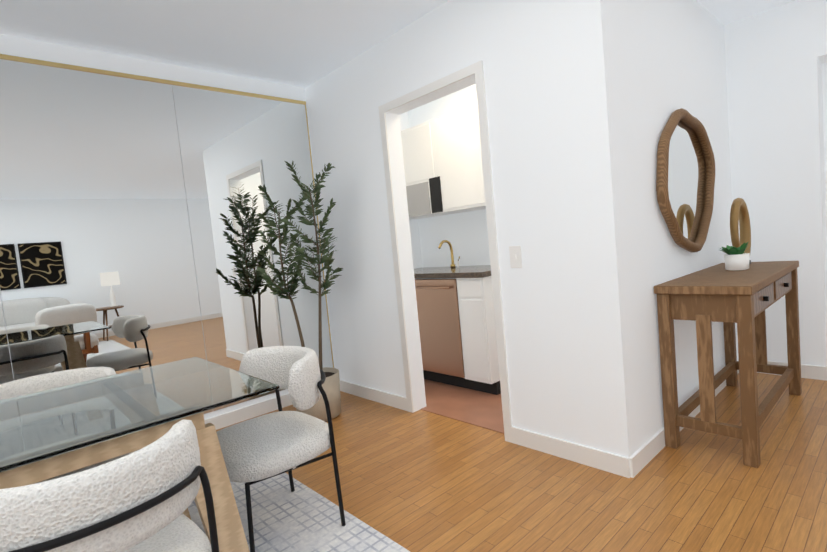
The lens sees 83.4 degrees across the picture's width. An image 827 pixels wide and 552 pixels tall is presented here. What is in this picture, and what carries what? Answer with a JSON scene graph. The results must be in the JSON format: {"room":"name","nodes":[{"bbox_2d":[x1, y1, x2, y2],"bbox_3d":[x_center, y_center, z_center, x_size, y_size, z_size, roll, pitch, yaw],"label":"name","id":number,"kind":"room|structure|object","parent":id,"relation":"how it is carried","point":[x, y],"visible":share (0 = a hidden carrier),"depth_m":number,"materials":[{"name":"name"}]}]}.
{"room":"dining room","nodes":[
{"label":"dining room","id":0,"kind":"room"},
{"bbox_2d":[0,34,331,419],"bbox_3d":[-2.892,0.056,1.881,8.300,2.440,0.150,-9,5,-42],"label":"wall","id":1,"kind":"structure","parent":0,"point":[9,45],"depth_m":2.94,"materials":[{"name":"white paint"}]},
{"bbox_2d":[0,54,333,413],"bbox_3d":[-2.188,-0.058,2.421,3.934,2.202,0.014,-9,5,-42],"label":"wall mirror","id":2,"kind":"object","parent":1,"relation":"attached to","point":[98,267],"visible":0.67,"depth_m":2.88,"materials":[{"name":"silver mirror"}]},
{"bbox_2d":[129,393,292,453],"bbox_3d":[-3.122,1.284,1.538,6.820,0.090,0.012,-9,5,-42],"label":"baseboard","id":3,"kind":"structure","parent":1,"relation":"attached to","point":[229,418],"depth_m":3.32,"materials":[{"name":"white"}]},
{"bbox_2d":[0,0,795,87],"bbox_3d":[0.225,-1.400,0.222,10.950,0.100,6.950,-9,5,-42],"label":"ceiling","id":4,"kind":"structure","parent":0,"point":[301,43],"depth_m":2.64,"materials":[{"name":"white paint"}]},
{"bbox_2d":[815,0,826,62],"bbox_3d":[3.877,-1.598,1.643,0.360,0.380,3.690,-9,5,-42],"label":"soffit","id":5,"kind":"structure","parent":4,"relation":"attached to","point":[821,22],"depth_m":2.86,"materials":[{"name":"white paint"}]},
{"bbox_2d":[304,0,639,457],"bbox_3d":[0.103,-0.296,2.925,0.120,2.440,2.380,-9,5,-42],"label":"wall","id":6,"kind":"structure","parent":0,"point":[550,78],"depth_m":2.37,"materials":[{"name":"white paint"}]},
{"bbox_2d":[340,380,407,410],"bbox_3d":[-0.330,0.888,3.498,0.012,0.090,0.860,-9,5,-42],"label":"baseboard","id":7,"kind":"structure","parent":6,"relation":"attached to","point":[389,399],"depth_m":3.44,"materials":[{"name":"white"}]},
{"bbox_2d":[378,60,511,442],"bbox_3d":[0.161,-0.097,2.798,0.012,2.050,0.860,-9,5,-42],"label":"door frame","id":8,"kind":"structure","parent":6,"relation":"attached to","point":[477,69],"depth_m":2.54,"materials":[{"name":"white wood"}]},
{"bbox_2d":[509,245,521,267],"bbox_3d":[0.527,-0.099,2.401,0.011,0.115,0.072,-9,5,-42],"label":"switch plate","id":9,"kind":"object","parent":6,"relation":"attached to","point":[515,256],"visible":1,"depth_m":2.40,"materials":[{"name":"white plastic"}]},
{"bbox_2d":[511,426,628,477],"bbox_3d":[0.753,0.867,2.321,0.012,0.090,0.620,-9,5,-42],"label":"baseboard","id":10,"kind":"structure","parent":6,"relation":"attached to","point":[595,458],"depth_m":2.28,"materials":[{"name":"white"}]},
{"bbox_2d":[216,373,826,551],"bbox_3d":[0.461,1.121,0.397,10.950,0.104,6.950,-9,5,-42],"label":"floor","id":11,"kind":"structure","parent":0,"point":[421,481],"depth_m":2.07,"materials":[{"name":"brown wood"}]},
{"bbox_2d":[254,161,342,420],"bbox_3d":[-0.756,0.101,3.195,0.629,1.773,0.652,-9,5,-42],"label":"tree","id":12,"kind":"object","parent":11,"relation":"on","point":[331,386],"visible":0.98,"depth_m":3.15,"materials":[{"name":"green plant"}]},
{"bbox_2d":[188,473,409,551],"bbox_3d":[-1.303,1.182,1.116,2.730,0.012,2.260,-9,5,-42],"label":"area rug","id":13,"kind":"object","parent":11,"relation":"on","point":[302,518],"depth_m":1.96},
{"bbox_2d":[0,367,128,482],"bbox_3d":[-1.419,0.774,1.847,0.502,0.721,0.492,-9,5,-40],"label":"dining chair","id":14,"kind":"object","parent":13,"relation":"on","point":[28,385],"visible":0.19,"depth_m":1.96,"materials":[{"name":"white fabric"}]},
{"bbox_2d":[0,419,218,551],"bbox_3d":[-0.767,0.762,1.140,0.492,0.721,0.502,-1,6,45],"label":"dining chair","id":15,"kind":"object","parent":13,"relation":"on","point":[141,500],"visible":1,"depth_m":0.98,"materials":[{"name":"white fabric"}]},
{"bbox_2d":[0,357,279,551],"bbox_3d":[-1.337,0.816,1.268,1.770,0.700,0.830,-9,5,-42],"label":"dining table","id":16,"kind":"object","parent":13,"relation":"on","point":[47,434],"visible":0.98,"depth_m":1.42,"materials":[{"name":"clear glass"}]},
{"bbox_2d":[216,346,345,551],"bbox_3d":[-0.594,0.691,1.927,0.492,0.721,0.502,-9,5,-42],"label":"dining chair","id":17,"kind":"object","parent":13,"relation":"on","point":[262,447],"visible":0.83,"depth_m":1.83,"materials":[{"name":"white fabric"}]},
{"bbox_2d":[401,103,500,394],"bbox_3d":[0.255,-0.215,3.836,0.639,2.115,1.236,-9,5,-42],"label":"kitchen cabinets","id":18,"kind":"object","parent":11,"relation":"on","point":[442,159],"visible":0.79,"depth_m":3.57,"materials":[{"name":"white wood"}]},
{"bbox_2d":[654,261,801,467],"bbox_3d":[1.794,0.385,2.575,1.200,0.820,0.400,-9,5,-42],"label":"console table","id":19,"kind":"object","parent":11,"relation":"on","point":[705,298],"visible":0.98,"depth_m":2.27,"materials":[{"name":"brown wood"}]},
{"bbox_2d":[720,241,750,270],"bbox_3d":[1.815,-0.112,2.613,0.179,0.156,0.179,-9,5,-42],"label":"plant","id":20,"kind":"object","parent":19,"relation":"on","point":[736,259],"visible":1,"depth_m":2.57,"materials":[{"name":"green plant"}]},
{"bbox_2d":[730,198,750,263],"bbox_3d":[1.987,-0.271,2.824,0.303,0.410,0.070,-9,5,-42],"label":"ring sculpture","id":21,"kind":"object","parent":19,"relation":"on","point":[739,216],"visible":0.83,"depth_m":2.81,"materials":[{"name":"brown metal"}]},
{"bbox_2d":[612,0,826,447],"bbox_3d":[1.845,-0.442,2.668,2.110,2.440,0.600,-9,5,-42],"label":"wall","id":22,"kind":"structure","parent":0,"point":[747,93],"depth_m":2.97,"materials":[{"name":"white paint"}]},
{"bbox_2d":[629,359,738,477],"bbox_3d":[1.675,0.753,2.728,1.932,0.090,0.012,-9,5,-42],"label":"baseboard","id":23,"kind":"structure","parent":22,"relation":"attached to","point":[639,460],"depth_m":2.22,"materials":[{"name":"white"}]},
{"bbox_2d":[656,108,714,251],"bbox_3d":[1.539,-0.524,2.591,0.894,0.802,0.056,-28,18,-39],"label":"round mirror","id":24,"kind":"object","parent":22,"relation":"attached to","point":[685,175],"visible":1,"depth_m":2.59,"materials":[{"name":"brown wood"}]},
{"bbox_2d":[757,361,826,380],"bbox_3d":[2.545,0.640,3.191,0.012,0.090,0.472,-9,5,-42],"label":"baseboard","id":25,"kind":"structure","parent":22,"relation":"attached to","point":[807,371],"depth_m":3.08,"materials":[{"name":"white"}]},
{"bbox_2d":[822,62,826,219],"bbox_3d":[3.167,-0.568,2.706,0.100,2.440,1.140,-9,5,-42],"label":"wall","id":26,"kind":"structure","parent":0,"point":[824,79],"depth_m":3.04,"materials":[{"name":"white paint"}]}
]}

